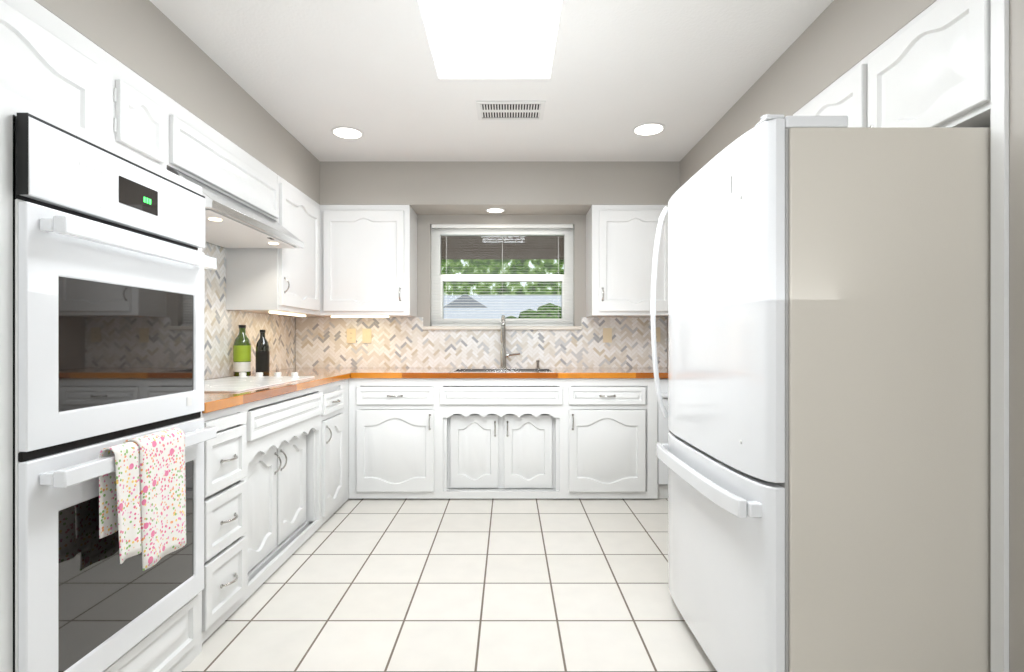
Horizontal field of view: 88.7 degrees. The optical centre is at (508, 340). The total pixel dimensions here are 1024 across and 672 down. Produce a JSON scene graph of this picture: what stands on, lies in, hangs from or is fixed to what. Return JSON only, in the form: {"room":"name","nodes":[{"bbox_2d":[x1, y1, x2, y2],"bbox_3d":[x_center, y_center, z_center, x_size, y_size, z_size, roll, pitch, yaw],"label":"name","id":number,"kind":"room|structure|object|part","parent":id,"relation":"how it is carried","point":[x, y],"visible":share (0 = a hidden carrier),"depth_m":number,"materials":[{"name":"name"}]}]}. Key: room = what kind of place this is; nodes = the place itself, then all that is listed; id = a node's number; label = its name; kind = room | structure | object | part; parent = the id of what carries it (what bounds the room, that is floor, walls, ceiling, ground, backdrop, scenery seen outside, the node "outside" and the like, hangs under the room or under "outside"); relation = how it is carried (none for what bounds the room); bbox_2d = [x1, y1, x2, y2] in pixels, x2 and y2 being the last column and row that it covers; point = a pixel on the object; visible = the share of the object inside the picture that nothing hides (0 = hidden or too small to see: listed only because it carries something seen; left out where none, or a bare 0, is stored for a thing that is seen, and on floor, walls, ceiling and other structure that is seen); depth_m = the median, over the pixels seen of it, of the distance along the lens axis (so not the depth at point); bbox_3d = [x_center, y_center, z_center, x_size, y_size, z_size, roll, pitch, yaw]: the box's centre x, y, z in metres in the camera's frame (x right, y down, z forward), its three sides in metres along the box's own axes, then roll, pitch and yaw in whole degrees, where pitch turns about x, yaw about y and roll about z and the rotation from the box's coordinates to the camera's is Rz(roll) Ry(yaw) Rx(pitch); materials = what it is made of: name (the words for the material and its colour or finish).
{"room":"kitchen","nodes":[
{"label":"kitchen","id":0,"kind":"room"},
{"bbox_2d":[295,215,585,386],"bbox_3d":[0.065,-0.115,4.430,3.690,2.510,0.160,0,0,0],"label":"wall","id":1,"kind":"structure","parent":0,"point":[426,222],"depth_m":4.35,"materials":[{"name":"beige paint"}]},
{"bbox_2d":[320,205,416,316],"bbox_3d":[-1.105,-0.614,4.157,0.686,0.848,0.382,0,0,0],"label":"upper cabinet","id":2,"kind":"object","parent":1,"relation":"attached to","point":[368,260],"visible":1,"depth_m":4.00,"materials":[{"name":"white paint"}]},
{"bbox_2d":[296,317,666,367],"bbox_3d":[-0.230,0.020,4.345,3.076,0.418,0.008,0,0,0],"label":"backsplash","id":3,"kind":"structure","parent":1,"relation":"attached to","point":[398,342],"depth_m":4.34,"materials":[{"name":"tile"}]},
{"bbox_2d":[347,329,355,342],"bbox_3d":[-1.305,-0.035,4.335,0.074,0.120,0.010,0,0,0],"label":"electrical outlet","id":4,"kind":"object","parent":3,"relation":"attached to","point":[351,335],"visible":1,"depth_m":4.33,"materials":[{"name":"beige plastic"}]},
{"bbox_2d":[362,329,371,342],"bbox_3d":[-1.175,-0.035,4.332,0.074,0.120,0.018,0,0,0],"label":"light switch","id":5,"kind":"object","parent":3,"relation":"attached to","point":[366,335],"visible":1,"depth_m":4.33,"materials":[{"name":"beige plastic"}]},
{"bbox_2d":[603,328,611,342],"bbox_3d":[0.815,-0.040,4.332,0.074,0.120,0.018,0,0,0],"label":"light switch","id":6,"kind":"object","parent":3,"relation":"attached to","point":[607,335],"visible":1,"depth_m":4.33,"materials":[{"name":"beige plastic"}]},
{"bbox_2d":[656,327,659,341],"bbox_3d":[1.215,-0.045,4.335,0.074,0.120,0.010,0,0,0],"label":"electrical outlet","id":7,"kind":"object","parent":3,"relation":"attached to","point":[657,334],"visible":0.46,"depth_m":4.33,"materials":[{"name":"beige plastic"}]},
{"bbox_2d":[431,226,572,325],"bbox_3d":[-0.055,-0.540,4.445,1.198,0.848,0.080,0,0,0],"label":"window","id":8,"kind":"structure","parent":1,"relation":"in","point":[436,266],"depth_m":4.42,"materials":[{"name":"white plastic"}]},
{"bbox_2d":[432,224,572,325],"bbox_3d":[-0.055,-0.541,4.378,1.176,0.844,0.040,0,0,0],"label":"window blind","id":9,"kind":"object","parent":8,"relation":"attached to","point":[502,226],"visible":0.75,"depth_m":4.37,"materials":[{"name":"white plastic"}]},
{"bbox_2d":[423,326,581,329],"bbox_3d":[-0.055,-0.100,4.357,1.310,0.030,0.085,0,0,0],"label":"window sill","id":10,"kind":"structure","parent":1,"relation":"attached to","point":[499,327],"depth_m":4.32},
{"bbox_2d":[586,205,667,316],"bbox_3d":[0.973,-0.614,4.157,0.670,0.848,0.382,0,0,0],"label":"upper cabinet","id":11,"kind":"object","parent":1,"relation":"attached to","point":[620,241],"visible":0.85,"depth_m":4.00,"materials":[{"name":"white paint"}]},
{"bbox_2d":[182,498,716,671],"bbox_3d":[0.015,1.170,0.875,4.190,0.060,7.550,0,0,0],"label":"floor","id":12,"kind":"structure","parent":0,"point":[464,585],"depth_m":2.33,"materials":[{"name":"tile"}]},
{"bbox_2d":[0,87,201,671],"bbox_3d":[-1.446,0.290,1.512,0.663,1.700,0.815,0,0,0],"label":"tall cabinet","id":13,"kind":"object","parent":12,"relation":"on","point":[172,643],"visible":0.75,"depth_m":1.19,"materials":[{"name":"white paint"}]},
{"bbox_2d":[13,113,216,671],"bbox_3d":[-1.377,0.195,1.537,0.687,1.421,0.696,0,0,0],"label":"double wall oven","id":14,"kind":"object","parent":13,"relation":"in","point":[110,262],"visible":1,"depth_m":1.37,"materials":[{"name":"white metal"}]},
{"bbox_3d":[-1.103,-0.145,1.537,0.028,0.741,0.696,0,0,0],"label":"panel","id":15,"kind":"part","parent":14,"relation":"part of","materials":[{"name":"black plastic"}]},
{"bbox_2d":[99,427,185,570],"bbox_3d":[-1.044,0.457,1.508,0.071,0.365,0.280,0,0,0],"label":"dish towel","id":16,"kind":"object","parent":14,"relation":"hanging from","point":[142,498],"visible":0.98,"depth_m":1.47,"materials":[{"name":"fabric"}]},
{"bbox_2d":[202,401,257,642],"bbox_3d":[-1.448,0.706,2.107,0.659,0.868,0.365,0,0,0],"label":"base cabinet","id":17,"kind":"object","parent":12,"relation":"on","point":[230,458],"depth_m":2.11,"materials":[{"name":"white paint"}]},
{"bbox_2d":[202,368,371,412],"bbox_3d":[-1.446,0.250,3.136,0.663,0.040,2.423,0,0,0],"label":"countertop","id":18,"kind":"structure","parent":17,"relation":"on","point":[214,401],"depth_m":2.65,"materials":[{"name":"brown wood"}]},
{"bbox_2d":[233,325,250,375],"bbox_3d":[-1.695,0.067,3.330,0.102,0.325,0.102,0,0,0],"label":"bottle","id":19,"kind":"object","parent":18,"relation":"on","point":[242,353],"visible":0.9,"depth_m":3.29,"materials":[{"name":"green glass"}]},
{"bbox_2d":[204,372,313,391],"bbox_3d":[-1.438,0.211,2.772,0.485,0.036,0.945,0,0,0],"label":"glass cooktop","id":20,"kind":"object","parent":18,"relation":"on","point":[242,381],"visible":0.79,"depth_m":2.82,"materials":[{"name":"glass"}]},
{"bbox_2d":[256,330,269,375],"bbox_3d":[-1.575,0.082,3.350,0.082,0.295,0.082,0,0,0],"label":"olive oil bottle","id":21,"kind":"object","parent":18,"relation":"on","point":[262,357],"visible":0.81,"depth_m":3.32,"materials":[{"name":"black glass"}]},
{"bbox_2d":[258,386,317,587],"bbox_3d":[-1.469,0.706,2.714,0.618,0.868,0.910,0,0,0],"label":"base cabinet","id":22,"kind":"object","parent":12,"relation":"on","point":[276,482],"depth_m":2.76,"materials":[{"name":"white paint"}]},
{"bbox_2d":[318,380,345,528],"bbox_3d":[-1.448,0.706,3.352,0.659,0.868,0.425,0,0,0],"label":"base cabinet","id":23,"kind":"object","parent":12,"relation":"on","point":[331,396],"depth_m":3.32,"materials":[{"name":"white paint"}]},
{"bbox_2d":[346,379,348,500],"bbox_3d":[-1.448,0.706,3.639,0.659,0.868,0.179,0,0,0],"label":"base cabinet","id":24,"kind":"object","parent":12,"relation":"on","point":[347,380],"depth_m":3.70,"materials":[{"name":"white paint"}]},
{"bbox_2d":[349,378,452,498],"bbox_3d":[-0.804,0.706,4.028,0.668,0.868,0.639,0,0,0],"label":"base cabinet","id":25,"kind":"object","parent":12,"relation":"on","point":[397,425],"depth_m":3.71,"materials":[{"name":"white paint"}]},
{"bbox_2d":[445,394,556,498],"bbox_3d":[-0.055,0.810,4.049,0.910,0.660,0.598,0,0,0],"label":"base cabinet","id":26,"kind":"object","parent":12,"relation":"on","point":[498,446],"depth_m":3.79,"materials":[{"name":"white paint"}]},
{"bbox_2d":[549,378,657,498],"bbox_3d":[0.709,0.706,4.028,0.698,0.868,0.639,0,0,0],"label":"base cabinet","id":27,"kind":"object","parent":12,"relation":"on","point":[565,438],"depth_m":3.71,"materials":[{"name":"white paint"}]},
{"bbox_2d":[351,368,667,377],"bbox_3d":[0.097,0.250,4.021,2.423,0.040,0.653,0,0,0],"label":"countertop","id":28,"kind":"structure","parent":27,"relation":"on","point":[557,373],"depth_m":3.69,"materials":[{"name":"brown wood"}]},
{"bbox_2d":[451,369,554,386],"bbox_3d":[-0.045,0.319,3.987,0.756,0.180,0.401,0,0,0],"label":"stainless steel sink","id":29,"kind":"object","parent":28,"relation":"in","point":[503,370],"visible":0.21,"depth_m":4.17,"materials":[{"name":"silver metal"}]},
{"bbox_2d":[500,315,519,368],"bbox_3d":[0.007,0.015,4.186,0.168,0.429,0.222,0,0,0],"label":"pull-down faucet","id":30,"kind":"object","parent":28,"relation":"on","point":[503,355],"visible":1,"depth_m":4.24,"materials":[{"name":"silver metal"}]},
{"bbox_2d":[658,378,669,497],"bbox_3d":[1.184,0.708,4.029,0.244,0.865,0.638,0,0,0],"label":"dishwasher","id":31,"kind":"object","parent":12,"relation":"on","point":[663,429],"visible":0.1,"depth_m":3.74,"materials":[{"name":"paint"}]},
{"bbox_2d":[651,114,990,671],"bbox_3d":[1.101,0.256,1.885,0.957,1.767,0.920,0,0,0],"label":"refrigerator","id":32,"kind":"object","parent":12,"relation":"on","point":[824,454],"visible":1,"depth_m":1.43,"materials":[{"name":"white metal"}]},
{"bbox_3d":[0.681,-0.097,1.580,0.008,0.806,0.082,0,0,0],"label":"panel","id":33,"kind":"part","parent":32,"relation":"part of","materials":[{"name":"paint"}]},
{"bbox_2d":[150,0,833,161],"bbox_3d":[0.015,-1.410,0.875,4.190,0.080,7.550,0,0,0],"label":"ceiling","id":34,"kind":"structure","parent":0,"point":[308,75],"depth_m":2.71,"materials":[{"name":"white paint"}]},
{"bbox_2d":[35,0,319,203],"bbox_3d":[-1.615,-1.205,0.875,0.330,0.330,6.950,0,0,0],"label":"soffit","id":35,"kind":"structure","parent":34,"relation":"attached to","point":[149,41],"depth_m":2.36,"materials":[{"name":"beige paint"}]},
{"bbox_2d":[331,126,363,138],"bbox_3d":[-1.066,-1.367,3.460,0.208,0.006,0.208,0,0,0],"label":"recessed light","id":36,"kind":"object","parent":34,"relation":"in","point":[345,132],"visible":1,"depth_m":3.45,"materials":[{"name":"paint"}]},
{"bbox_2d":[419,0,561,75],"bbox_3d":[-0.076,-1.391,2.132,0.580,0.018,1.223,0,0,0],"label":"skylight","id":37,"kind":"object","parent":34,"relation":"in","point":[492,37],"visible":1,"depth_m":2.38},
{"bbox_2d":[320,162,679,214],"bbox_3d":[-0.070,-1.205,4.185,2.760,0.330,0.330,0,0,0],"label":"soffit","id":38,"kind":"structure","parent":34,"relation":"attached to","point":[510,188],"depth_m":4.02,"materials":[{"name":"beige paint"}]},
{"bbox_2d":[485,208,504,212],"bbox_3d":[-0.110,-1.037,4.190,0.158,0.006,0.158,0,0,0],"label":"recessed light","id":39,"kind":"object","parent":38,"relation":"attached to","point":[495,210],"depth_m":4.19,"materials":[{"name":"paint"}]},
{"bbox_2d":[476,101,545,119],"bbox_3d":[0.010,-1.365,3.123,0.400,0.008,0.245,0,0,0],"label":"ceiling vent","id":40,"kind":"object","parent":34,"relation":"in","point":[510,110],"visible":1,"depth_m":3.11,"materials":[{"name":"paint"}]},
{"bbox_2d":[632,122,664,135],"bbox_3d":[0.907,-1.367,3.400,0.208,0.006,0.208,0,0,0],"label":"recessed light","id":41,"kind":"object","parent":34,"relation":"in","point":[649,129],"visible":1,"depth_m":3.40,"materials":[{"name":"paint"}]},
{"bbox_2d":[667,0,1023,671],"bbox_3d":[1.610,-0.115,0.875,0.600,2.510,6.950,0,0,0],"label":"wall","id":42,"kind":"structure","parent":0,"point":[835,40],"depth_m":1.81,"materials":[{"name":"beige paint"}]},
{"bbox_2d":[793,0,1008,671],"bbox_3d":[1.462,0.050,1.895,0.412,2.180,1.045,0,0,0],"label":"upper cabinet","id":43,"kind":"object","parent":42,"relation":"attached to","point":[941,63],"visible":0.5,"depth_m":1.46,"materials":[{"name":"white paint"}]},
{"bbox_3d":[-1.840,-0.115,0.890,0.120,2.510,7.220,0,0,0],"label":"wall","id":44,"kind":"structure","parent":0,"visible":0},
{"bbox_2d":[0,0,278,220],"bbox_3d":[-1.603,-0.800,2.164,0.349,0.476,2.228,0,0,0],"label":"upper cabinets","id":45,"kind":"object","parent":44,"relation":"attached to","point":[52,62],"visible":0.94,"depth_m":1.92,"materials":[{"name":"white paint"}]},
{"bbox_2d":[167,169,303,247],"bbox_3d":[-1.529,-0.652,2.767,0.498,0.175,1.010,0,0,0],"label":"steel range hood","id":46,"kind":"object","parent":45,"relation":"attached to","point":[230,222],"visible":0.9,"depth_m":2.74,"materials":[{"name":"paint"}]},
{"bbox_2d":[202,242,294,378],"bbox_3d":[-1.775,-0.171,3.131,0.008,0.800,2.413,0,0,0],"label":"backsplash","id":47,"kind":"structure","parent":44,"relation":"attached to","point":[221,328],"depth_m":3.29,"materials":[{"name":"tile"}]},
{"bbox_2d":[225,174,328,316],"bbox_3d":[-1.587,-0.614,3.815,0.382,0.848,1.066,0,0,0],"label":"upper cabinet","id":48,"kind":"object","parent":44,"relation":"attached to","point":[267,280],"visible":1,"depth_m":3.36,"materials":[{"name":"white paint"}]},
{"bbox_2d":[269,311,388,317],"bbox_3d":[-1.265,-0.184,3.800,0.630,0.012,0.700,0,0,0],"label":"under-cabinet light strip","id":49,"kind":"object","parent":48,"relation":"attached to","point":[282,313],"visible":1,"depth_m":4.12,"materials":[{"name":"white plastic"}]},
{"label":"outside","id":50,"kind":"structure","parent":0,"visible":0},
{"bbox_2d":[441,259,563,293],"bbox_3d":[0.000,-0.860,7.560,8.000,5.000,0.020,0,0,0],"label":"trees","id":51,"kind":"object","parent":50,"point":[461,267],"depth_m":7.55,"materials":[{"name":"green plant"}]},
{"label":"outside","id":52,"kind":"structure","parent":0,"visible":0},
{"bbox_2d":[441,236,563,258],"bbox_3d":[0.000,-1.135,5.900,6.000,0.130,2.100,0,0,0],"label":"porch canopy","id":53,"kind":"object","parent":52,"point":[458,248],"depth_m":6.56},
{"bbox_2d":[444,295,560,318],"bbox_3d":[0.000,-0.310,7.475,8.000,0.700,0.050,0,0,0],"label":"roof","id":54,"kind":"structure","parent":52,"point":[493,306],"depth_m":7.48,"materials":[{"name":"grey"}]},
{"bbox_2d":[505,303,560,318],"bbox_3d":[1.150,0.335,7.050,2.700,1.710,0.418,0,0,0],"label":"bush","id":55,"kind":"object","parent":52,"point":[548,306],"depth_m":6.91,"materials":[{"name":"green plant"}]}
]}

